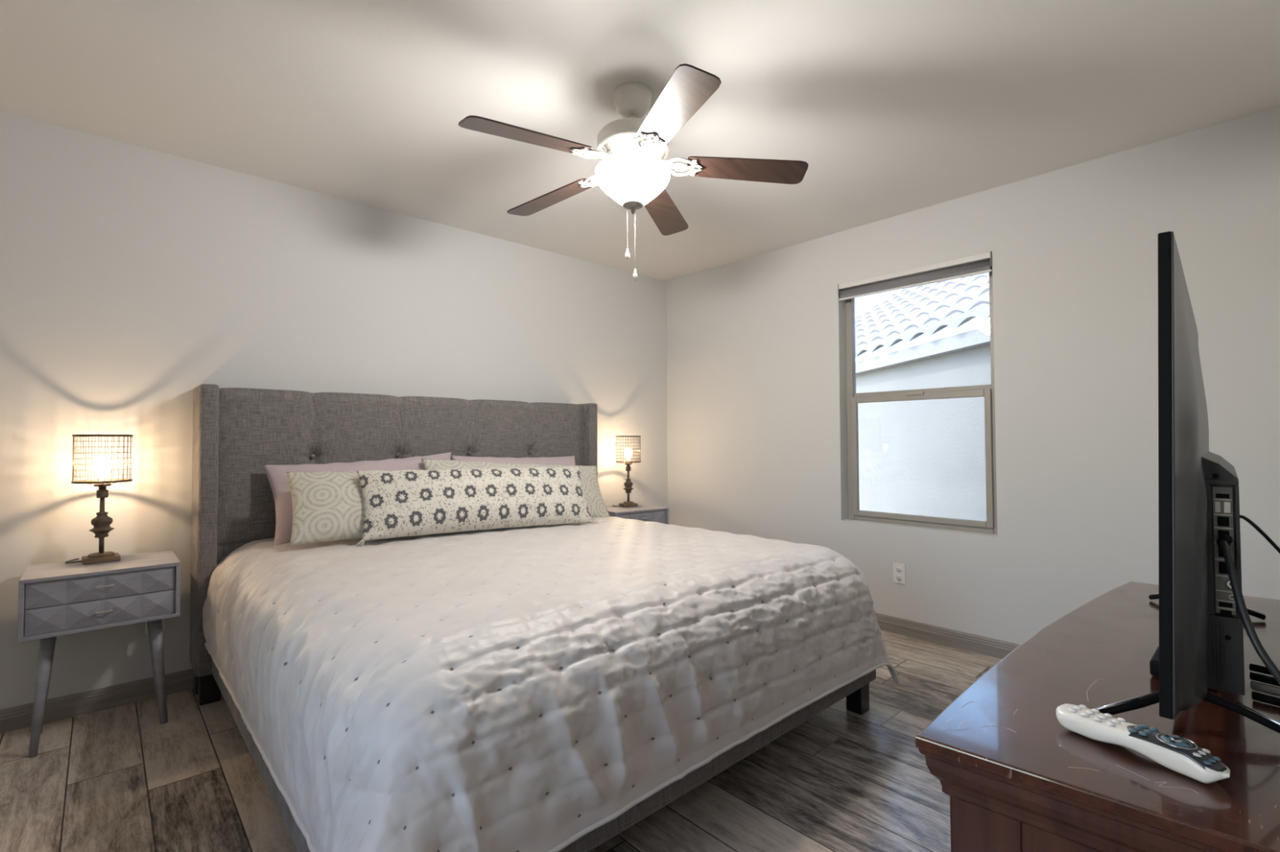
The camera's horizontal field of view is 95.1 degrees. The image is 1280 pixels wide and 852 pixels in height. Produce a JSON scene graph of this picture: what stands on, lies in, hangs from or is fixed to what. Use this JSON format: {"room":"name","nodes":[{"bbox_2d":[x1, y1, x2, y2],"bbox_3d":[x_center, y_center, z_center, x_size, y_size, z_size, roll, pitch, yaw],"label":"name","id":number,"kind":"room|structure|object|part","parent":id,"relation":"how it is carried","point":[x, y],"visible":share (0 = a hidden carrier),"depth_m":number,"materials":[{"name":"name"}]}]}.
{"room":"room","nodes":[
{"label":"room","id":0,"kind":"room"},
{"bbox_2d":[0,111,667,709],"bbox_3d":[-1.507,-0.005,3.316,4.853,2.440,0.140,1,-2,-43],"label":"wall","id":1,"kind":"structure","parent":0,"point":[134,279],"depth_m":2.70,"materials":[{"name":"white paint"}]},
{"bbox_2d":[0,668,193,733],"bbox_3d":[-1.449,1.168,3.231,4.573,0.089,0.015,1,-2,-43],"label":"baseboard","id":2,"kind":"structure","parent":1,"relation":"attached to","point":[17,717],"depth_m":2.45,"materials":[{"name":"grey wood"}]},
{"bbox_2d":[145,618,165,633],"bbox_3d":[-2.149,0.856,2.599,0.070,0.116,0.010,1,-2,-43],"label":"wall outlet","id":3,"kind":"object","parent":1,"relation":"attached to","point":[163,621],"visible":0.09,"depth_m":2.61,"materials":[{"name":"white plastic"}]},
{"bbox_2d":[0,630,1002,851],"bbox_3d":[-0.225,1.235,1.899,4.853,0.120,3.910,1,-2,-43],"label":"floor","id":4,"kind":"structure","parent":0,"point":[120,779],"depth_m":1.90,"materials":[{"name":"brown wood"}]},
{"bbox_2d":[17,550,180,758],"bbox_3d":[-2.111,0.869,2.305,0.444,0.651,0.370,1,-2,-43],"label":"nightstand","id":5,"kind":"object","parent":4,"relation":"on","point":[58,598],"visible":0.99,"depth_m":2.19,"materials":[{"name":"grey paint"}]},
{"bbox_3d":[-2.175,0.969,2.135,0.042,0.442,0.071,0,-1,8],"label":"leg","id":6,"kind":"part","parent":5,"relation":"part of","materials":[{"name":"grey paint"}]},
{"bbox_3d":[-2.310,0.974,2.281,0.071,0.442,0.042,0,-1,-3],"label":"leg","id":7,"kind":"part","parent":5,"relation":"part of","materials":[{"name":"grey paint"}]},
{"bbox_2d":[65,434,133,564],"bbox_3d":[-2.183,0.290,2.369,0.208,0.510,0.194,-2,-2,43],"label":"table lamp","id":8,"kind":"object","parent":5,"relation":"on","point":[101,523],"visible":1,"depth_m":2.35,"materials":[{"name":"brown metal"}]},
{"bbox_3d":[-2.272,0.540,2.348,0.099,0.007,0.048,-2,-2,43],"label":"cord","id":9,"kind":"part","parent":8,"relation":"part of","materials":[{"name":"black rubber"}]},
{"bbox_3d":[-2.170,0.397,2.362,0.076,0.228,0.076,-2,-2,43],"label":"turned stem","id":10,"kind":"part","parent":8,"relation":"part of","materials":[{"name":"brown wood"}]},
{"bbox_3d":[-2.171,0.131,2.369,0.178,0.184,0.178,-2,-2,43],"label":"lamp shade","id":11,"kind":"part","parent":8,"relation":"part of","materials":[{"name":"grey metal"}]},
{"bbox_2d":[93,478,111,489],"bbox_3d":[-2.170,0.233,2.366,0.052,0.045,0.052,-2,-2,43],"label":"bulb socket","id":12,"kind":"object","parent":8,"relation":"attached to","point":[101,486],"depth_m":2.35,"materials":[{"name":"brown metal"}]},
{"bbox_3d":[-2.002,0.694,2.191,0.412,0.091,0.025,1,-2,-43],"label":"drawer","id":13,"kind":"part","parent":5,"relation":"part of","materials":[{"name":"grey paint"}]},
{"bbox_3d":[-2.002,0.600,2.193,0.412,0.091,0.025,1,-2,-43],"label":"drawer","id":14,"kind":"part","parent":5,"relation":"part of","materials":[{"name":"grey paint"}]},
{"bbox_3d":[-1.994,0.690,2.181,0.052,0.005,0.022,1,-2,-43],"label":"handle","id":15,"kind":"part","parent":5,"relation":"part of","materials":[{"name":"silver metal"}]},
{"bbox_3d":[-1.994,0.596,2.184,0.052,0.005,0.022,1,-2,-43],"label":"handle","id":16,"kind":"part","parent":5,"relation":"part of","materials":[{"name":"silver metal"}]},
{"bbox_3d":[-2.072,0.978,2.500,0.042,0.442,0.071,0,-1,8],"label":"leg","id":17,"kind":"part","parent":5,"relation":"part of","materials":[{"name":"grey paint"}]},
{"bbox_3d":[-1.938,0.974,2.353,0.071,0.442,0.042,0,-1,-3],"label":"leg","id":18,"kind":"part","parent":5,"relation":"part of","materials":[{"name":"grey paint"}]},
{"bbox_2d":[189,383,875,851],"bbox_3d":[-0.502,0.503,2.603,2.180,1.380,2.230,1,-2,-43],"label":"bed","id":19,"kind":"object","parent":4,"relation":"on","point":[237,432],"visible":0.33,"depth_m":2.72,"materials":[{"name":"grey fabric"}]},
{"bbox_3d":[-1.980,1.137,2.665,0.075,0.130,0.070,1,-2,-43],"label":"leg","id":20,"kind":"part","parent":19,"relation":"part of","materials":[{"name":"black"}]},
{"bbox_3d":[-1.878,1.133,2.555,0.075,0.130,0.070,1,-2,-43],"label":"leg","id":21,"kind":"part","parent":19,"relation":"part of","materials":[{"name":"black wood"}]},
{"bbox_3d":[-1.201,0.936,1.852,0.035,0.235,2.010,1,-2,-43],"label":"rail","id":22,"kind":"part","parent":19,"relation":"part of","materials":[{"name":"grey fabric"}]},
{"bbox_3d":[-1.191,0.462,3.353,2.038,1.246,0.186,1,-2,-43],"label":"headboard","id":23,"kind":"part","parent":19,"relation":"part of","materials":[{"name":"grey fabric"}]},
{"bbox_2d":[202,516,898,851],"bbox_3d":[-0.405,0.990,2.443,2.169,0.150,2.143,1,-2,-43],"label":"comforter","id":24,"kind":"object","parent":19,"relation":"on","point":[526,689],"visible":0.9,"depth_m":1.52,"materials":[{"name":"white fabric"}]},
{"bbox_2d":[286,471,364,545],"bbox_3d":[-1.193,0.356,2.699,0.746,0.307,0.240,1,-2,-37],"label":"sham pillow","id":25,"kind":"object","parent":24,"relation":"on","point":[327,506],"visible":0.37,"depth_m":2.52,"materials":[{"name":"fabric"}]},
{"bbox_2d":[262,452,450,545],"bbox_3d":[-1.327,0.342,2.910,0.911,0.408,0.238,1,-2,-44],"label":"pillow","id":26,"kind":"object","parent":24,"relation":"on","point":[277,475],"visible":0.23,"depth_m":2.70,"materials":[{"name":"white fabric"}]},
{"bbox_2d":[355,466,599,546],"bbox_3d":[-0.757,0.373,2.865,1.175,0.338,0.237,1,-2,-34],"label":"bolster pillow","id":27,"kind":"object","parent":24,"relation":"on","point":[411,502],"visible":0.99,"depth_m":2.74,"materials":[{"name":"fabric"}]},
{"bbox_2d":[450,455,575,466],"bbox_3d":[-0.693,0.360,3.488,0.846,0.385,0.222,1,-2,-40],"label":"pillow","id":28,"kind":"object","parent":24,"relation":"on","point":[564,460],"visible":0.09,"depth_m":3.52,"materials":[{"name":"white fabric"}]},
{"bbox_2d":[421,458,610,517],"bbox_3d":[-0.653,0.358,3.249,1.080,0.375,0.236,1,-2,-36],"label":"sham pillow","id":29,"kind":"object","parent":24,"relation":"on","point":[596,505],"visible":0.18,"depth_m":3.39,"materials":[{"name":"fabric"}]},
{"bbox_3d":[0.227,0.927,1.773,2.030,0.235,0.040,1,-2,-43],"label":"foot rail","id":30,"kind":"part","parent":19,"relation":"part of","materials":[{"name":"grey fabric"}]},
{"bbox_3d":[0.907,1.108,2.442,0.070,0.150,0.070,1,-2,-43],"label":"leg","id":31,"kind":"part","parent":19,"relation":"part of","materials":[{"name":"black wood"}]},
{"bbox_2d":[605,503,668,524],"bbox_3d":[-0.077,0.904,4.142,0.444,0.651,0.370,1,-2,-35],"label":"nightstand","id":32,"kind":"object","parent":4,"relation":"on","point":[645,513],"visible":0.32,"depth_m":4.06,"materials":[{"name":"grey paint"}]},
{"bbox_2d":[612,435,640,507],"bbox_3d":[-0.096,0.327,4.252,0.194,0.510,0.208,1,-2,-29],"label":"table lamp","id":33,"kind":"object","parent":32,"relation":"on","point":[628,484],"visible":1,"depth_m":4.21,"materials":[{"name":"brown"}]},
{"bbox_3d":[-0.084,0.433,4.240,0.076,0.228,0.076,1,-2,-29],"label":"turned stem","id":34,"kind":"part","parent":33,"relation":"part of","materials":[{"name":"brown metal"}]},
{"bbox_2d":[624,460,631,466],"bbox_3d":[-0.085,0.270,4.245,0.052,0.045,0.052,1,-2,-29],"label":"bulb socket","id":35,"kind":"object","parent":33,"relation":"attached to","point":[628,464],"depth_m":4.23,"materials":[{"name":"brown metal"}]},
{"bbox_3d":[-0.085,0.167,4.247,0.178,0.184,0.178,1,-2,-29],"label":"lamp shade","id":36,"kind":"part","parent":33,"relation":"part of","materials":[{"name":"grey metal"}]},
{"bbox_3d":[0.013,0.636,4.016,0.412,0.091,0.025,1,-2,-35],"label":"drawer","id":37,"kind":"part","parent":32,"relation":"part of","materials":[{"name":"grey paint"}]},
{"bbox_2d":[915,582,1279,851],"bbox_3d":[0.979,0.766,0.940,1.237,0.760,0.549,1,-2,-43],"label":"dresser","id":38,"kind":"object","parent":4,"relation":"on","point":[1015,779],"visible":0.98,"depth_m":0.70,"materials":[{"name":"brown wood"}]},
{"bbox_3d":[0.417,0.796,0.696,0.075,0.694,0.020,-2,-2,43],"label":"corner post","id":39,"kind":"part","parent":38,"relation":"part of","materials":[{"name":"brown wood"}]},
{"bbox_3d":[0.590,0.711,0.539,0.380,0.534,0.012,-2,-2,43],"label":"panel","id":40,"kind":"part","parent":38,"relation":"part of","materials":[{"name":"brown wood"}]},
{"bbox_3d":[0.977,0.430,0.948,1.233,0.056,0.545,1,-2,-43],"label":"moulding","id":41,"kind":"part","parent":38,"relation":"part of","materials":[{"name":"brown wood"}]},
{"bbox_2d":[1056,703,1230,783],"bbox_3d":[0.578,0.364,0.684,0.047,0.032,0.164,0,-2,-25],"label":"remote control","id":42,"kind":"object","parent":38,"relation":"on","point":[1176,753],"visible":1,"depth_m":0.66,"materials":[{"name":"white plastic"}]},
{"bbox_3d":[0.594,0.358,0.651,0.037,0.018,0.085,0,-2,-25],"label":"plate","id":43,"kind":"part","parent":42,"relation":"part of","materials":[{"name":"grey plastic"}]},
{"bbox_2d":[1149,646,1213,689],"bbox_3d":[0.844,0.372,0.906,0.102,0.024,0.075,1,-2,-43],"label":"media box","id":44,"kind":"object","parent":38,"relation":"on","point":[1154,661],"visible":0.22,"depth_m":0.90,"materials":[{"name":"black plastic"}]},
{"bbox_2d":[1094,231,1279,733],"bbox_3d":[0.960,0.083,0.995,0.212,0.605,0.950,-2,-2,45],"label":"television","id":45,"kind":"object","parent":38,"relation":"on","point":[1201,625],"visible":0.98,"depth_m":0.71,"materials":[{"name":"black plastic"}]},
{"bbox_3d":[0.623,0.363,0.764,0.054,0.020,0.004,0,-1,4],"label":"foot trim","id":46,"kind":"part","parent":45,"relation":"part of","materials":[{"name":"silver metal"}]},
{"bbox_3d":[0.784,0.166,0.786,0.019,0.169,0.006,-2,-2,45],"label":"port plate","id":47,"kind":"part","parent":45,"relation":"part of","materials":[{"name":"grey plastic"}]},
{"bbox_2d":[1216,534,1279,684],"bbox_3d":[0.813,0.262,0.676,0.091,0.240,0.209,1,-2,-43],"label":"cable","id":48,"kind":"object","parent":45,"relation":"attached to","point":[1224,541],"visible":1,"depth_m":0.72,"materials":[{"name":"black rubber"}]},
{"bbox_3d":[1.234,0.371,1.192,0.004,0.020,0.054,1,-2,-34],"label":"foot trim","id":49,"kind":"part","parent":45,"relation":"part of","materials":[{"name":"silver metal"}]},
{"bbox_3d":[0.766,0.357,0.699,0.004,0.028,0.078,1,-2,-34],"label":"foot trim","id":50,"kind":"part","parent":45,"relation":"part of","materials":[{"name":"silver metal"}]},
{"bbox_2d":[1240,515,1279,553],"bbox_3d":[1.137,0.269,0.938,0.258,0.235,0.031,-1,-2,39],"label":"power cable","id":51,"kind":"object","parent":45,"relation":"hanging from","point":[1255,526],"visible":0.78,"depth_m":0.99,"materials":[{"name":"black rubber"}]},
{"bbox_2d":[1248,663,1272,675],"bbox_3d":[1.028,0.377,0.847,0.203,0.011,0.039,-1,-2,40],"label":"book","id":52,"kind":"object","parent":38,"relation":"on","point":[1254,668],"visible":0.56,"depth_m":0.91,"materials":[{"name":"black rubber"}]},
{"bbox_2d":[1249,672,1279,686],"bbox_3d":[0.992,0.377,0.812,0.203,0.011,0.039,-1,-2,40],"label":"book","id":53,"kind":"object","parent":38,"relation":"on","point":[1255,677],"visible":0.91,"depth_m":0.87,"materials":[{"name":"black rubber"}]},
{"bbox_2d":[1250,682,1279,697],"bbox_3d":[0.957,0.376,0.776,0.203,0.011,0.039,-1,-2,40],"label":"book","id":54,"kind":"object","parent":38,"relation":"on","point":[1255,686],"visible":1,"depth_m":0.84,"materials":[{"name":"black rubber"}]},
{"bbox_2d":[1252,691,1279,706],"bbox_3d":[0.925,0.375,0.745,0.203,0.011,0.039,-1,-2,40],"label":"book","id":55,"kind":"object","parent":38,"relation":"on","point":[1256,696],"visible":1,"depth_m":0.81,"materials":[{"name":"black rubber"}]},
{"bbox_2d":[0,0,1279,281],"bbox_3d":[-0.236,-1.339,1.962,4.853,0.150,3.910,1,-2,-43],"label":"ceiling","id":56,"kind":"structure","parent":0,"point":[892,108],"depth_m":2.20,"materials":[{"name":"white paint"}]},
{"bbox_2d":[457,63,808,280],"bbox_3d":[-0.061,-0.903,2.205,1.239,0.712,1.252,1,-2,-43],"label":"ceiling fan","id":57,"kind":"object","parent":56,"relation":"hanging from","point":[633,149],"visible":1,"depth_m":2.16,"materials":[{"name":"brown wood"}]},
{"bbox_3d":[-0.375,-0.969,1.964,0.446,0.057,0.132,1,-2,-37],"label":"blade","id":58,"kind":"part","parent":57,"relation":"part of","materials":[{"name":"brown wood"}]},
{"bbox_3d":[-0.370,-0.957,2.467,0.446,0.057,0.132,-1,-2,35],"label":"blade","id":59,"kind":"part","parent":57,"relation":"part of","materials":[{"name":"brown wood"}]},
{"bbox_3d":[-0.047,-0.749,2.203,0.003,0.164,0.003,-1,-1,17],"label":"pull chain","id":60,"kind":"part","parent":57,"relation":"part of","materials":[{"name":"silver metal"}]},
{"bbox_3d":[0.109,-0.955,2.617,0.132,0.057,0.446,-1,-1,17],"label":"blade","id":61,"kind":"part","parent":57,"relation":"part of","materials":[{"name":"brown wood"}]},
{"bbox_3d":[0.101,-0.975,1.804,0.132,0.057,0.446,0,-1,-19],"label":"blade","id":62,"kind":"part","parent":57,"relation":"part of","materials":[{"name":"brown wood"}]},
{"bbox_3d":[0.401,-0.967,2.208,0.446,0.057,0.132,0,-1,-1],"label":"blade","id":63,"kind":"part","parent":57,"relation":"part of","materials":[{"name":"brown wood"}]},
{"bbox_2d":[666,106,1279,644],"bbox_3d":[1.551,-0.015,3.474,0.140,2.440,3.770,1,-2,-43],"label":"wall","id":64,"kind":"structure","parent":0,"point":[757,424],"depth_m":2.92,"materials":[{"name":"white paint"}]},
{"bbox_2d":[893,562,905,584],"bbox_3d":[1.503,0.856,3.399,0.010,0.116,0.070,1,-2,-43],"label":"wall outlet","id":65,"kind":"object","parent":64,"relation":"attached to","point":[899,570],"visible":1,"depth_m":3.39,"materials":[{"name":"white plastic"}]},
{"bbox_2d":[845,271,997,533],"bbox_3d":[1.625,-0.161,3.438,0.073,1.490,0.870,1,-2,-43],"label":"window","id":66,"kind":"structure","parent":64,"relation":"in","point":[990,526],"depth_m":3.41,"materials":[{"name":"grey"}]},
{"bbox_2d":[837,251,992,301],"bbox_3d":[1.570,-0.854,3.407,0.069,0.105,0.868,1,-2,-43],"label":"roller blind","id":67,"kind":"object","parent":66,"relation":"attached to","point":[979,264],"visible":0.88,"depth_m":3.35,"materials":[{"name":"white fabric"}]},
{"bbox_3d":[1.614,0.178,3.418,0.038,0.751,0.790,1,-2,-43],"label":"sash","id":68,"kind":"part","parent":66,"relation":"part of","materials":[{"name":"grey glass"}]},
{"bbox_2d":[875,613,1020,658],"bbox_3d":[1.452,1.160,3.444,0.015,0.089,3.630,1,-2,-43],"label":"baseboard","id":69,"kind":"structure","parent":64,"relation":"attached to","point":[999,649],"depth_m":3.19,"materials":[{"name":"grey wood"}]},
{"label":"outside","id":70,"kind":"structure","parent":0,"visible":0},
{"bbox_3d":[5.519,1.759,8.430,12.417,0.100,23.000,1,-2,-43],"label":"ground","id":71,"kind":"structure","parent":70,"visible":0},
{"bbox_2d":[854,272,991,521],"bbox_3d":[6.590,-2.220,6.614,8.594,7.756,8.401,0,-1,-7],"label":"neighboring house","id":72,"kind":"structure","parent":71,"relation":"on","point":[917,457],"depth_m":5.43,"materials":[{"name":"paint"}]}
]}

